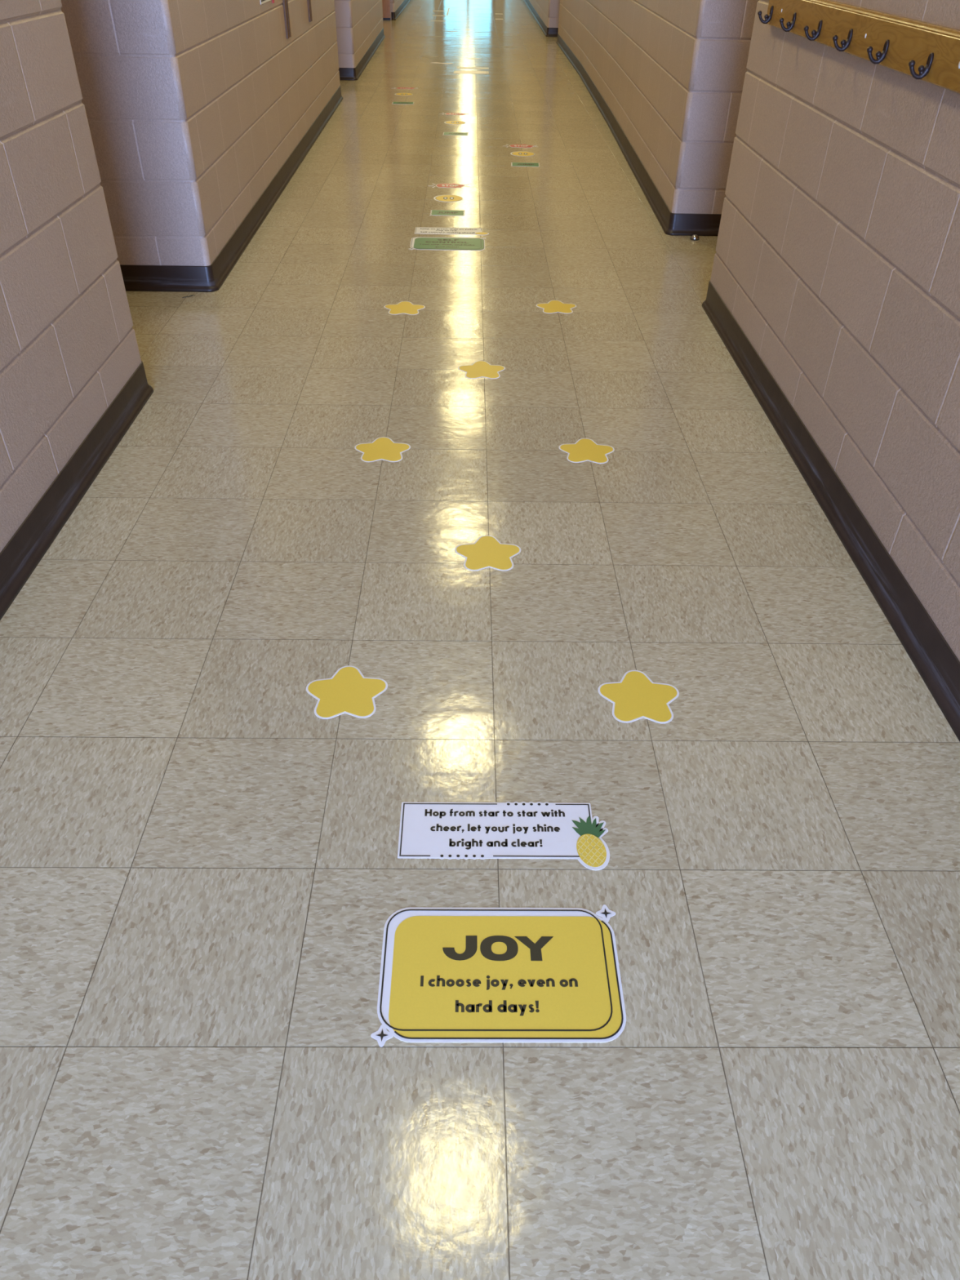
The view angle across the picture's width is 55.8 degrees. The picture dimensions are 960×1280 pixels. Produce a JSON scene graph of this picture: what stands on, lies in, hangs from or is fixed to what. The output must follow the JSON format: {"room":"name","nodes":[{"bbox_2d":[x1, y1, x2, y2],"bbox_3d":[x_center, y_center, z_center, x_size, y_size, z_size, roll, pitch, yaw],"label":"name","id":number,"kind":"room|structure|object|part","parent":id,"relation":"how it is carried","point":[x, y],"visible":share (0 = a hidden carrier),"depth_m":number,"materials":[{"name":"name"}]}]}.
{"room":"school corridor","nodes":[
{"label":"school corridor","id":0,"kind":"room"},
{"bbox_2d":[0,0,383,552],"bbox_3d":[-1.616,-3.887,4.624,1.038,2.750,16.420,0,39,-1],"label":"wall","id":1,"kind":"structure","parent":0,"point":[193,108],"depth_m":3.23,"materials":[{"name":"beige brick"}]},
{"bbox_2d":[0,360,153,620],"bbox_3d":[-1.462,0.685,1.016,0.806,0.100,5.036,0,39,-1],"label":"baseboard","id":2,"kind":"structure","parent":1,"relation":"attached to","point":[24,550],"depth_m":2.38,"materials":[{"name":"rubber"}]},
{"bbox_2d":[120,85,342,292],"bbox_3d":[-1.512,-3.115,5.785,0.794,0.100,5.204,0,39,-1],"label":"baseboard","id":3,"kind":"structure","parent":1,"relation":"attached to","point":[210,278],"depth_m":4.04,"materials":[{"name":"rubber"}]},
{"bbox_2d":[260,0,270,4],"bbox_3d":[-1.128,-3.543,4.673,0.004,0.420,0.340,0,39,-1],"label":"poster","id":4,"kind":"object","parent":1,"relation":"attached to","point":[262,2],"visible":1,"depth_m":4.73,"materials":[{"name":"paper"}]},
{"bbox_2d":[282,0,291,38],"bbox_3d":[-1.137,-3.771,5.264,0.012,0.460,0.110,0,39,-1],"label":"wooden strip","id":5,"kind":"object","parent":1,"relation":"attached to","point":[285,2],"visible":1,"depth_m":5.34,"materials":[{"name":"brown wood"}]},
{"bbox_3d":[-1.137,-3.794,5.292,0.012,0.460,0.038,0,39,-1],"label":"rail","id":6,"kind":"part","parent":5,"relation":"part of","materials":[{"name":"brown wood"}]},
{"bbox_2d":[306,0,312,22],"bbox_3d":[-1.153,-4.405,6.051,0.012,0.460,0.090,0,39,-1],"label":"wooden strip","id":7,"kind":"object","parent":1,"relation":"attached to","point":[308,2],"visible":1,"depth_m":6.14,"materials":[{"name":"brown wood"}]},
{"bbox_3d":[-1.153,-4.423,6.074,0.012,0.460,0.032,0,39,-1],"label":"rail","id":8,"kind":"part","parent":7,"relation":"part of","materials":[{"name":"brown wood"}]},
{"bbox_2d":[338,27,385,80],"bbox_3d":[-1.571,-6.694,10.274,0.760,0.100,4.121,0,39,-1],"label":"baseboard","id":9,"kind":"structure","parent":1,"relation":"attached to","point":[345,73],"depth_m":9.22,"materials":[{"name":"rubber"}]},
{"bbox_2d":[390,0,404,20],"bbox_3d":[-1.798,-16.077,19.920,0.960,2.750,17.860,0,39,-1],"label":"wall","id":10,"kind":"structure","parent":0,"point":[394,4],"depth_m":13.77,"materials":[{"name":"beige brick"}]},
{"bbox_2d":[391,0,410,20],"bbox_3d":[-1.342,-15.025,20.738,0.066,0.100,17.858,1,39,-1],"label":"baseboard","id":11,"kind":"structure","parent":10,"relation":"attached to","point":[395,15],"depth_m":14.64,"materials":[{"name":"rubber"}]},
{"bbox_2d":[0,0,959,1279],"bbox_3d":[-0.071,-8.226,12.357,6.400,0.050,40.100,0,39,-1],"label":"floor","id":12,"kind":"structure","parent":0,"point":[202,876],"depth_m":1.69,"materials":[{"name":"tile"}]},
{"bbox_2d":[306,665,387,719],"bbox_3d":[-0.273,0.104,1.854,0.167,0.001,0.162,-1,39,-3],"label":"sticker","id":13,"kind":"object","parent":12,"relation":"on","point":[348,691],"visible":1,"depth_m":1.85,"materials":[{"name":"yellow plastic"}]},
{"bbox_2d":[354,436,410,462],"bbox_3d":[-0.290,-0.568,2.697,0.167,0.001,0.162,-1,39,-2],"label":"sticker","id":14,"kind":"object","parent":12,"relation":"on","point":[384,448],"visible":1,"depth_m":2.69,"materials":[{"name":"yellow plastic"}]},
{"bbox_2d":[391,102,413,104],"bbox_3d":[-0.652,-4.556,7.693,0.188,0.001,0.115,-1,39,-2],"label":"sticker","id":15,"kind":"object","parent":12,"relation":"on","point":[394,103],"visible":1,"depth_m":7.68,"materials":[{"name":"green paper"}]},
{"bbox_2d":[394,93,413,95],"bbox_3d":[-0.677,-4.858,8.072,0.166,0.002,0.166,-1,39,-2],"label":"sticker","id":16,"kind":"object","parent":12,"relation":"on","point":[397,94],"visible":1,"depth_m":8.07,"materials":[{"name":"yellow plastic"}]},
{"bbox_2d":[383,301,425,315],"bbox_3d":[-0.306,-1.345,3.673,0.167,0.001,0.161,0,39,-1],"label":"sticker","id":17,"kind":"object","parent":12,"relation":"on","point":[403,307],"visible":1,"depth_m":3.67,"materials":[{"name":"yellow plastic"}]},
{"bbox_2d":[395,87,417,88],"bbox_3d":[-0.693,-5.086,8.358,0.248,0.001,0.124,-1,39,-2],"label":"sticker","id":18,"kind":"object","parent":12,"relation":"on","point":[395,87],"visible":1,"depth_m":8.35,"materials":[{"name":"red plastic"}]},
{"bbox_2d":[397,87,413,88],"bbox_3d":[-0.682,-5.086,8.359,0.172,0.001,0.114,-1,39,-2],"label":"print","id":19,"kind":"object","parent":18,"relation":"on","point":[397,87],"depth_m":8.34,"materials":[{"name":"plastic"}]},
{"bbox_2d":[431,62,453,63],"bbox_3d":[-0.415,-6.254,9.832,0.245,0.001,0.103,8,39,9],"label":"sticker","id":20,"kind":"object","parent":12,"relation":"on","point":[432,62],"visible":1,"depth_m":9.83,"materials":[{"name":"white plastic"}]},
{"bbox_2d":[408,236,484,250],"bbox_3d":[-0.156,-1.927,4.407,0.373,0.001,0.236,0,39,-1],"label":"sticker","id":21,"kind":"object","parent":12,"relation":"on","point":[416,242],"visible":1,"depth_m":4.40,"materials":[{"name":"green plastic"}]},
{"bbox_2d":[429,209,464,215],"bbox_3d":[-0.174,-2.291,4.863,0.188,0.001,0.115,0,39,-1],"label":"sticker","id":22,"kind":"object","parent":12,"relation":"on","point":[433,212],"visible":1,"depth_m":4.86,"materials":[{"name":"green plastic"}]},
{"bbox_2d":[433,195,462,201],"bbox_3d":[-0.179,-2.491,5.113,0.166,0.002,0.166,0,39,-1],"label":"sticker","id":23,"kind":"object","parent":12,"relation":"on","point":[441,197],"visible":1,"depth_m":5.11,"materials":[{"name":"yellow plastic"}]},
{"bbox_2d":[428,183,470,188],"bbox_3d":[-0.182,-2.683,5.355,0.248,0.001,0.124,0,39,-1],"label":"sticker","id":24,"kind":"object","parent":12,"relation":"on","point":[439,185],"visible":1,"depth_m":5.35,"materials":[{"name":"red plastic"}]},
{"bbox_2d":[436,183,465,187],"bbox_3d":[-0.171,-2.683,5.355,0.172,0.001,0.114,0,39,-1],"label":"print","id":25,"kind":"object","parent":24,"relation":"on","point":[440,185],"depth_m":5.35,"materials":[{"name":"plastic"}]},
{"bbox_2d":[414,226,488,235],"bbox_3d":[-0.141,-2.067,4.582,0.374,0.001,0.132,0,39,-1],"label":"sticker","id":26,"kind":"object","parent":12,"relation":"on","point":[422,230],"visible":1,"depth_m":4.58,"materials":[{"name":"white paper"}]},
{"bbox_2d":[439,112,467,115],"bbox_3d":[-0.205,-4.240,7.309,0.248,0.001,0.124,1,39,0],"label":"sticker","id":27,"kind":"object","parent":12,"relation":"on","point":[446,113],"visible":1,"depth_m":7.30,"materials":[{"name":"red plastic"}]},
{"bbox_2d":[444,120,465,124],"bbox_3d":[-0.194,-3.994,7.000,0.166,0.002,0.166,1,39,0],"label":"sticker","id":28,"kind":"object","parent":12,"relation":"on","point":[453,122],"visible":1,"depth_m":6.99,"materials":[{"name":"yellow paper"}]},
{"bbox_2d":[442,132,468,135],"bbox_3d":[-0.179,-3.706,6.639,0.188,0.001,0.115,1,39,0],"label":"sticker","id":29,"kind":"object","parent":12,"relation":"on","point":[444,133],"visible":1,"depth_m":6.63,"materials":[{"name":"green plastic"}]},
{"bbox_2d":[453,70,488,74],"bbox_3d":[-0.088,-5.815,9.288,0.373,0.001,0.236,0,39,-1],"label":"sticker","id":30,"kind":"object","parent":12,"relation":"on","point":[455,71],"visible":1,"depth_m":9.28,"materials":[{"name":"paper"}]},
{"bbox_2d":[457,66,488,69],"bbox_3d":[-0.075,-6.027,9.555,0.338,0.001,0.127,0,39,-1],"label":"sticker","id":31,"kind":"object","parent":12,"relation":"on","point":[457,67],"visible":1,"depth_m":9.55,"materials":[{"name":"white paper"}]},
{"bbox_2d":[457,360,505,378],"bbox_3d":[0.006,-0.950,3.184,0.167,0.001,0.162,-1,39,-2],"label":"sticker","id":32,"kind":"object","parent":12,"relation":"on","point":[478,369],"visible":1,"depth_m":3.18,"materials":[{"name":"yellow plastic"}]},
{"bbox_2d":[454,535,520,570],"bbox_3d":[0.020,-0.219,2.267,0.167,0.001,0.162,0,39,-2],"label":"sticker","id":33,"kind":"object","parent":12,"relation":"on","point":[486,551],"visible":1,"depth_m":2.26,"materials":[{"name":"yellow plastic"}]},
{"bbox_2d":[370,904,626,1047],"bbox_3d":[0.031,0.498,1.367,0.373,0.001,0.236,0,39,-1],"label":"sticker","id":34,"kind":"object","parent":12,"relation":"on","point":[447,975],"visible":1,"depth_m":1.36,"materials":[{"name":"yellow paper"}]},
{"bbox_2d":[397,801,609,870],"bbox_3d":[0.042,0.337,1.570,0.363,0.002,0.149,0,39,-1],"label":"sticker","id":35,"kind":"object","parent":12,"relation":"on","point":[508,829],"visible":1,"depth_m":1.57,"materials":[{"name":"white plastic"}]},
{"bbox_2d":[506,144,536,147],"bbox_3d":[0.282,-3.443,6.321,0.248,0.001,0.124,2,39,1],"label":"sticker","id":36,"kind":"object","parent":12,"relation":"on","point":[510,145],"visible":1,"depth_m":6.32,"materials":[{"name":"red paper"}]},
{"bbox_2d":[510,151,534,156],"bbox_3d":[0.287,-3.277,6.112,0.166,0.002,0.166,2,39,1],"label":"sticker","id":37,"kind":"object","parent":12,"relation":"on","point":[522,153],"visible":1,"depth_m":6.11,"materials":[{"name":"yellow plastic"}]},
{"bbox_2d":[512,151,533,155],"bbox_3d":[0.291,-3.277,6.112,0.147,0.001,0.147,2,39,1],"label":"print","id":38,"kind":"object","parent":37,"relation":"on","point":[516,153],"depth_m":6.11,"materials":[{"name":"plastic"}]},
{"bbox_2d":[511,162,539,166],"bbox_3d":[0.293,-3.066,5.848,0.188,0.001,0.115,2,39,1],"label":"sticker","id":39,"kind":"object","parent":12,"relation":"on","point":[513,164],"visible":1,"depth_m":5.85,"materials":[{"name":"green plastic"}]},
{"bbox_2d":[536,300,576,313],"bbox_3d":[0.314,-1.365,3.713,0.167,0.001,0.162,0,39,-2],"label":"sticker","id":40,"kind":"object","parent":12,"relation":"on","point":[553,306],"visible":1,"depth_m":3.71,"materials":[{"name":"yellow plastic"}]},
{"bbox_2d":[558,438,614,463],"bbox_3d":[0.319,-0.567,2.712,0.167,0.001,0.162,2,39,1],"label":"sticker","id":41,"kind":"object","parent":12,"relation":"on","point":[584,449],"visible":1,"depth_m":2.71,"materials":[{"name":"yellow plastic"}]},
{"bbox_2d":[597,670,679,723],"bbox_3d":[0.326,0.114,1.857,0.167,0.001,0.162,1,39,0],"label":"sticker","id":42,"kind":"object","parent":12,"relation":"on","point":[633,698],"visible":1,"depth_m":1.85,"materials":[{"name":"yellow plastic"}]},
{"bbox_2d":[689,233,699,240],"bbox_3d":[1.074,-2.015,4.530,0.046,0.024,0.046,0,39,-1],"label":"door stop","id":43,"kind":"object","parent":12,"relation":"on","point":[695,237],"visible":1,"depth_m":4.52,"materials":[{"name":"metal"}]},
{"bbox_2d":[528,0,959,661],"bbox_3d":[1.478,-10.181,12.603,1.225,2.750,36.700,0,39,-1],"label":"wall","id":44,"kind":"structure","parent":0,"point":[837,257],"depth_m":2.45,"materials":[{"name":"beige brick"}]},
{"bbox_2d":[523,0,558,36],"bbox_3d":[1.236,-14.370,19.980,0.843,0.100,19.898,0,39,-1],"label":"baseboard","id":45,"kind":"structure","parent":44,"relation":"attached to","point":[548,32],"depth_m":13.05,"materials":[{"name":"rubber"}]},
{"bbox_2d":[555,32,721,235],"bbox_3d":[1.338,-4.918,8.119,0.862,0.100,9.108,0,39,-1],"label":"baseboard","id":46,"kind":"structure","parent":44,"relation":"attached to","point":[672,224],"depth_m":5.23,"materials":[{"name":"rubber"}]},
{"bbox_2d":[701,280,959,742],"bbox_3d":[1.385,0.418,1.423,0.893,0.100,5.963,0,39,-1],"label":"baseboard","id":47,"kind":"structure","parent":44,"relation":"attached to","point":[935,662],"depth_m":2.28,"materials":[{"name":"rubber"}]},
{"bbox_2d":[757,0,959,93],"bbox_3d":[0.926,-1.514,2.259,0.065,0.096,1.725,0,39,-1],"label":"coat rack","id":48,"kind":"object","parent":44,"relation":"attached to","point":[929,52],"visible":1,"depth_m":2.13,"materials":[{"name":"brown wood"}]},
{"bbox_3d":[-2.087,-9.742,11.961,0.133,2.750,2.356,0,39,-1],"label":"door","id":49,"kind":"structure","parent":0,"visible":0},
{"bbox_2d":[382,0,390,20],"bbox_3d":[-1.755,-10.238,13.113,0.825,2.100,0.051,0,39,-1],"label":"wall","id":50,"kind":"structure","parent":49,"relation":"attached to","point":[385,3],"depth_m":13.68,"materials":[{"name":"beige"}]}
]}

